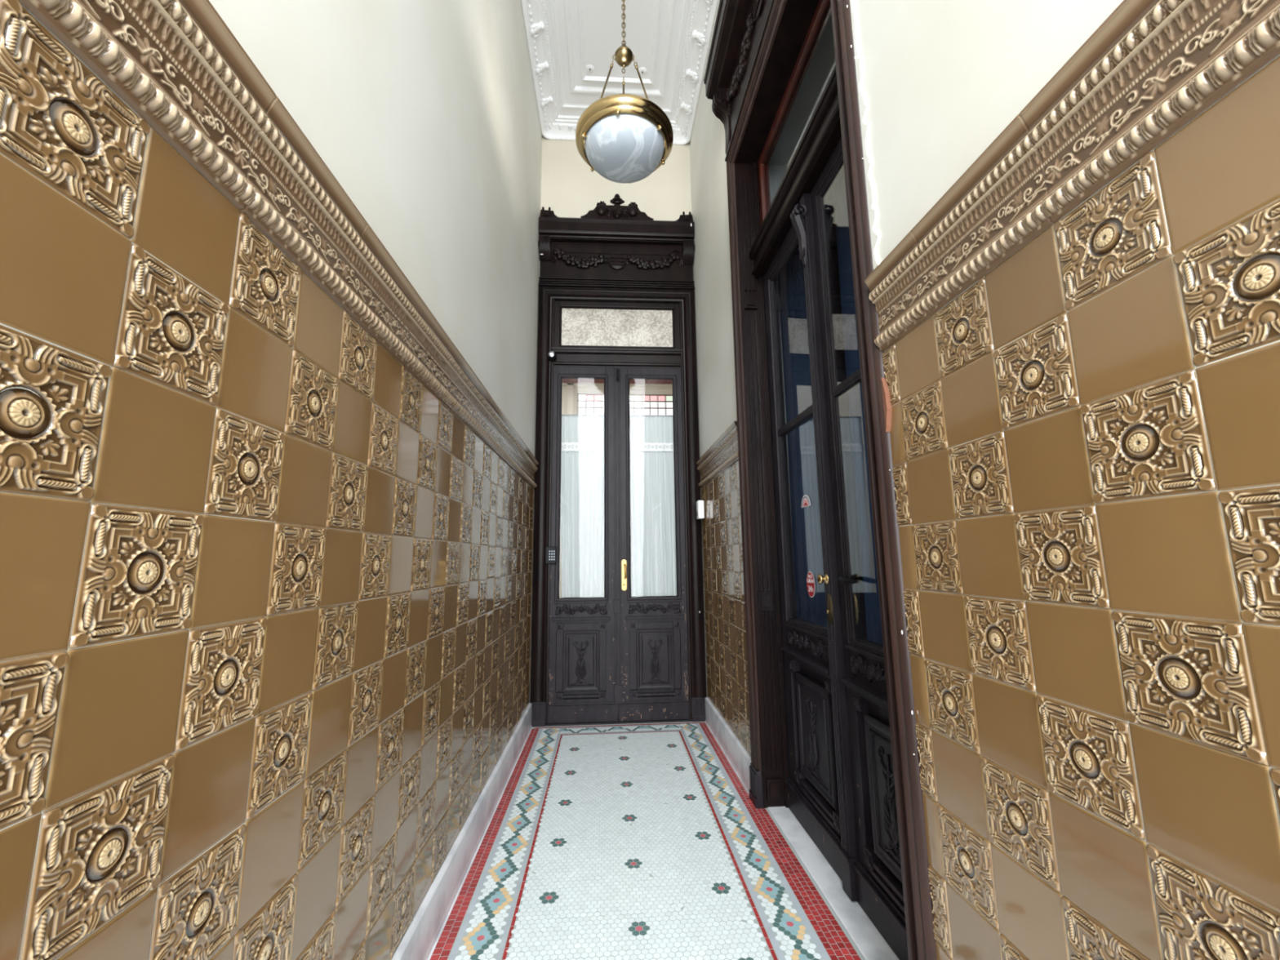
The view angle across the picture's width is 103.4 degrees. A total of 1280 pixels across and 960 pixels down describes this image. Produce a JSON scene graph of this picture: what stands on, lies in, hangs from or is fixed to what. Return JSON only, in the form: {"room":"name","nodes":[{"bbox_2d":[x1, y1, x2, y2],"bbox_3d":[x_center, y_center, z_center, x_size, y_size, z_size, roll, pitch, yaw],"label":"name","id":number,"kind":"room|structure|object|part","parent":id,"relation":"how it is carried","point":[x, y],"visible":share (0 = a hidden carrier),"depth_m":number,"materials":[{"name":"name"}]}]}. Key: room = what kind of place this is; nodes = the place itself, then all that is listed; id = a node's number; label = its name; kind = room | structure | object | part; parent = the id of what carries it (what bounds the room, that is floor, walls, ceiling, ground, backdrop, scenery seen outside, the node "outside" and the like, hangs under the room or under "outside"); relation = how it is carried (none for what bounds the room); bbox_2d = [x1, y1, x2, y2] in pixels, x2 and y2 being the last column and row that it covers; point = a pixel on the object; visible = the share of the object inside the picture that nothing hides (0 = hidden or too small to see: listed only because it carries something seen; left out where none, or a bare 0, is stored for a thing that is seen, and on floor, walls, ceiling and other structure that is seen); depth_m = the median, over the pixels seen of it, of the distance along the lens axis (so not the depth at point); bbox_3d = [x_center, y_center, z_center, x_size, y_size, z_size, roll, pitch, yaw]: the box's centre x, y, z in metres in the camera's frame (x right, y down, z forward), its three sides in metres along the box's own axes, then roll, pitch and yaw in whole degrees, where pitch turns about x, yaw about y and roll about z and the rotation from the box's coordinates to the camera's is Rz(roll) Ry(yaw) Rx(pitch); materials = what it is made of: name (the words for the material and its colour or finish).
{"room":"entrance hallway","nodes":[
{"label":"entrance hallway","id":0,"kind":"room"},
{"bbox_2d":[0,0,542,959],"bbox_3d":[-0.710,-1.070,1.257,0.217,4.987,5.902,0,-9,-4],"label":"wall","id":1,"kind":"structure","parent":0,"point":[269,269],"depth_m":0.79,"materials":[{"name":"brown tile"}]},
{"bbox_3d":[-0.662,-0.329,1.918,0.037,0.204,3.858,0,-9,-4],"label":"tile cornice","id":2,"kind":"part","parent":1,"relation":"part of","materials":[{"name":"brown tile"}]},
{"bbox_2d":[391,702,532,959],"bbox_3d":[-0.586,1.220,0.777,0.028,0.158,5.642,0,-9,-4],"label":"baseboard","id":3,"kind":"structure","parent":1,"relation":"attached to","point":[420,940],"depth_m":1.81,"materials":[{"name":"white stone"}]},
{"bbox_2d":[559,382,672,597],"bbox_3d":[-0.136,0.144,5.598,2.898,3.752,3.050,0,-9,-4],"label":"wall","id":4,"kind":"structure","parent":0,"point":[583,388],"depth_m":7.26,"materials":[{"name":"white paint"}]},
{"bbox_2d":[566,382,573,414],"bbox_3d":[-1.134,0.402,6.846,0.427,3.645,0.259,0,-9,-4],"label":"trim","id":5,"kind":"structure","parent":4,"relation":"attached to","point":[570,410],"depth_m":7.18,"materials":[{"name":"white paint"}]},
{"bbox_2d":[577,393,672,415],"bbox_3d":[0.033,-0.511,7.200,1.845,1.459,0.038,0,-9,-4],"label":"window","id":6,"kind":"structure","parent":4,"relation":"in","point":[587,403],"depth_m":7.27,"materials":[{"name":"glass"}]},
{"bbox_2d":[540,134,693,279],"bbox_3d":[-0.183,-0.632,4.123,1.277,4.987,0.183,0,-9,-4],"label":"wall","id":7,"kind":"structure","parent":0,"point":[569,186],"depth_m":4.32,"materials":[{"name":"beige paint"}]},
{"bbox_2d":[529,193,706,727],"bbox_3d":[-0.170,-0.316,3.923,1.270,4.147,0.207,0,-9,-4],"label":"door","id":8,"kind":"structure","parent":7,"relation":"in","point":[616,300],"depth_m":3.90,"materials":[{"name":"brown wood"}]},
{"bbox_2d":[545,546,556,564],"bbox_3d":[-0.660,0.558,3.751,0.079,0.128,0.056,0,-9,-4],"label":"keypad","id":9,"kind":"object","parent":8,"relation":"attached to","point":[550,551],"visible":1,"depth_m":3.73,"materials":[{"name":"black plastic"}]},
{"bbox_2d":[546,351,556,359],"bbox_3d":[-0.690,-0.977,3.951,0.073,0.073,0.044,0,-9,-4],"label":"security camera","id":10,"kind":"object","parent":8,"relation":"attached to","point":[551,355],"depth_m":3.94,"materials":[{"name":"black plastic"}]},
{"bbox_3d":[-0.428,1.320,3.685,0.363,0.541,0.050,0,-9,-4],"label":"panel","id":11,"kind":"part","parent":8,"relation":"part of","materials":[{"name":"brown wood"}]},
{"bbox_2d":[560,414,604,597],"bbox_3d":[-0.447,0.200,3.943,0.396,1.468,0.049,0,-9,-4],"label":"curtain","id":12,"kind":"object","parent":8,"relation":"hanging from","point":[582,454],"visible":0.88,"depth_m":3.95,"materials":[{"name":"white fabric"}]},
{"bbox_3d":[-0.455,-0.519,4.057,0.396,0.011,0.011,0,-9,-4],"label":"rod","id":13,"kind":"part","parent":12,"relation":"part of","materials":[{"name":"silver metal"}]},
{"bbox_2d":[538,216,694,245],"bbox_3d":[-0.188,-2.044,4.178,1.264,0.156,0.142,0,-9,-4],"label":"cornice","id":14,"kind":"structure","parent":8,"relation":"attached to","point":[584,230],"depth_m":4.13,"materials":[{"name":"brown wood"}]},
{"bbox_3d":[-0.183,-1.250,4.112,1.043,0.408,0.044,0,-9,-4],"label":"transom sash","id":15,"kind":"part","parent":8,"relation":"part of","materials":[{"name":"brown wood"}]},
{"bbox_3d":[-0.183,-1.236,4.113,0.915,0.336,0.003,0,-9,-4],"label":"glass pane","id":16,"kind":"part","parent":8,"relation":"part of","materials":[{"name":"white glass"}]},
{"bbox_3d":[-0.119,0.711,3.787,0.040,0.230,0.008,0,-9,-4],"label":"handle","id":17,"kind":"part","parent":8,"relation":"part of","materials":[{"name":"gold metal"}]},
{"bbox_3d":[-0.109,0.682,3.771,0.018,0.113,0.042,2,-9,-18],"label":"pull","id":18,"kind":"part","parent":8,"relation":"part of","materials":[{"name":"gold metal"}]},
{"bbox_2d":[630,414,676,596],"bbox_3d":[0.101,0.200,3.978,0.415,1.468,0.049,0,-9,-4],"label":"curtain","id":19,"kind":"object","parent":8,"relation":"hanging from","point":[653,536],"visible":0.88,"depth_m":3.98,"materials":[{"name":"white fabric"}]},
{"bbox_3d":[0.093,-0.520,4.093,0.415,0.011,0.011,0,-9,-4],"label":"rod","id":20,"kind":"part","parent":19,"relation":"part of","materials":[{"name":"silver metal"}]},
{"bbox_3d":[0.113,1.320,3.720,0.375,0.541,0.050,0,-9,-4],"label":"panel","id":21,"kind":"part","parent":8,"relation":"part of","materials":[{"name":"brown wood"}]},
{"bbox_2d":[562,378,671,384],"bbox_3d":[0.084,-1.543,6.409,2.348,0.053,1.876,0,-9,-4],"label":"ceiling","id":22,"kind":"structure","parent":0,"point":[564,380],"depth_m":7.17,"materials":[{"name":"red"}]},
{"bbox_2d":[520,0,718,145],"bbox_3d":[-0.021,-3.454,1.588,1.305,0.191,5.734,0,-9,-4],"label":"ceiling","id":23,"kind":"structure","parent":0,"point":[572,44],"depth_m":3.70,"materials":[{"name":"white paint"}]},
{"bbox_2d":[575,0,673,183],"bbox_3d":[-0.083,-2.390,2.563,0.471,1.810,0.471,0,-9,-4],"label":"pendant lamp","id":24,"kind":"object","parent":23,"relation":"hanging from","point":[624,138],"visible":1,"depth_m":2.34,"materials":[{"name":"white glass"}]},
{"bbox_3d":[-0.172,-1.895,2.445,0.124,0.417,0.019,3,-10,-24],"label":"rod","id":25,"kind":"part","parent":24,"relation":"part of","materials":[{"name":"gold metal"}]},
{"bbox_3d":[-0.085,-1.873,2.591,0.020,0.417,0.118,0,-9,-4],"label":"rod","id":26,"kind":"part","parent":24,"relation":"part of","materials":[{"name":"gold metal"}]},
{"bbox_3d":[-0.087,-2.717,2.614,0.017,1.117,0.018,-9,-12,42],"label":"chain","id":27,"kind":"part","parent":24,"relation":"part of","materials":[{"name":"gold metal"}]},
{"bbox_3d":[-0.074,-1.571,2.436,0.387,0.152,0.387,0,-9,-4],"label":"lamp shade","id":28,"kind":"part","parent":24,"relation":"part of","materials":[{"name":"white glass"}]},
{"bbox_3d":[0.024,-1.896,2.456,0.119,0.417,0.019,-3,-9,16],"label":"rod","id":29,"kind":"part","parent":24,"relation":"part of","materials":[{"name":"gold metal"}]},
{"bbox_2d":[429,721,899,959],"bbox_3d":[0.130,1.353,0.888,1.564,0.096,5.810,0,-9,-4],"label":"floor","id":30,"kind":"structure","parent":0,"point":[628,841],"depth_m":1.91,"materials":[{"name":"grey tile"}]},
{"bbox_2d":[828,190,866,639],"bbox_3d":[2.086,-0.445,2.160,2.265,3.812,3.251,0,-9,-4],"label":"wall","id":31,"kind":"structure","parent":0,"point":[861,594],"depth_m":3.69,"materials":[{"name":"black paint"}]},
{"bbox_2d":[689,0,1279,959],"bbox_3d":[0.802,-1.072,1.356,0.400,4.987,5.902,0,-9,-4],"label":"wall","id":32,"kind":"structure","parent":0,"point":[1073,285],"depth_m":0.79,"materials":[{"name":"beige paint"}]},
{"bbox_2d":[696,500,704,519],"bbox_3d":[0.446,0.221,3.753,0.047,0.134,0.085,0,-9,-4],"label":"intercom","id":33,"kind":"object","parent":32,"relation":"attached to","point":[700,504],"visible":1,"depth_m":3.71,"materials":[{"name":"white plastic"}]},
{"bbox_3d":[0.493,-0.130,3.320,0.037,0.204,1.182,0,-9,-4],"label":"tile cornice","id":34,"kind":"part","parent":32,"relation":"part of","materials":[{"name":"brown tile"}]},
{"bbox_2d":[705,697,751,795],"bbox_3d":[0.513,1.559,3.062,0.028,0.163,1.174,0,-9,-4],"label":"baseboard","id":35,"kind":"structure","parent":32,"relation":"attached to","point":[740,759],"depth_m":2.93,"materials":[{"name":"white stone"}]},
{"bbox_2d":[703,0,937,959],"bbox_3d":[0.620,-0.679,2.101,0.332,4.289,1.427,0,-9,-4],"label":"door","id":36,"kind":"structure","parent":32,"relation":"in","point":[833,741],"depth_m":2.02,"materials":[{"name":"brown wood"}]},
{"bbox_2d":[703,0,751,99],"bbox_3d":[0.500,-2.475,2.373,0.134,0.156,1.427,0,-9,-4],"label":"cornice","id":37,"kind":"structure","parent":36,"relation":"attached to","point":[732,15],"depth_m":2.75,"materials":[{"name":"brown wood"}]},
{"bbox_3d":[0.725,-1.620,2.254,0.044,0.550,1.196,0,-9,-4],"label":"transom sash","id":38,"kind":"part","parent":36,"relation":"part of","materials":[{"name":"red wood"}]},
{"bbox_2d":[777,246,826,626],"bbox_3d":[0.801,-0.247,2.341,0.039,1.925,0.644,0,-9,-4],"label":"glass pane","id":39,"kind":"object","parent":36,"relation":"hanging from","point":[806,522],"visible":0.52,"depth_m":2.48,"materials":[{"name":"glass"}]},
{"bbox_2d":[801,494,810,507],"bbox_3d":[0.729,0.092,2.229,0.002,0.052,0.104,0,-9,-4],"label":"sticker","id":40,"kind":"object","parent":36,"relation":"attached to","point":[806,502],"visible":1,"depth_m":2.23,"materials":[{"name":"white"}]},
{"bbox_2d":[806,571,814,597],"bbox_3d":[0.733,0.449,2.174,0.002,0.110,0.088,0,-9,-4],"label":"sticker","id":41,"kind":"object","parent":36,"relation":"attached to","point":[810,578],"visible":1,"depth_m":2.17,"materials":[{"name":"red"}]},
{"bbox_3d":[0.728,1.062,2.104,0.050,0.541,0.444,0,-9,-4],"label":"panel","id":42,"kind":"part","parent":36,"relation":"part of","materials":[{"name":"brown wood"}]},
{"bbox_3d":[0.681,0.370,1.891,0.035,0.040,0.040,0,-9,-4],"label":"knob","id":43,"kind":"part","parent":36,"relation":"part of","materials":[{"name":"gold metal"}]},
{"bbox_3d":[0.693,0.473,1.857,0.016,0.110,0.030,0,-9,-4],"label":"keyhole plate","id":44,"kind":"part","parent":36,"relation":"part of","materials":[{"name":"gold metal"}]},
{"bbox_3d":[0.718,0.346,1.752,0.035,0.026,0.123,-1,-9,5],"label":"lever handle","id":45,"kind":"part","parent":36,"relation":"part of","materials":[{"name":"black metal"}]},
{"bbox_2d":[833,173,883,644],"bbox_3d":[0.841,-0.343,1.725,0.039,1.925,0.560,0,-9,-4],"label":"curtain","id":46,"kind":"object","parent":36,"relation":"hanging from","point":[856,415],"visible":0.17,"depth_m":1.92,"materials":[{"name":"grey fabric"}]},
{"bbox_3d":[0.765,0.972,1.526,0.050,0.541,0.368,0,-9,-4],"label":"panel","id":47,"kind":"part","parent":36,"relation":"part of","materials":[{"name":"brown wood"}]},
{"bbox_3d":[0.662,-0.535,0.720,0.037,0.204,1.263,0,-9,-4],"label":"tile cornice","id":48,"kind":"part","parent":32,"relation":"part of","materials":[{"name":"brown tile"}]}
]}

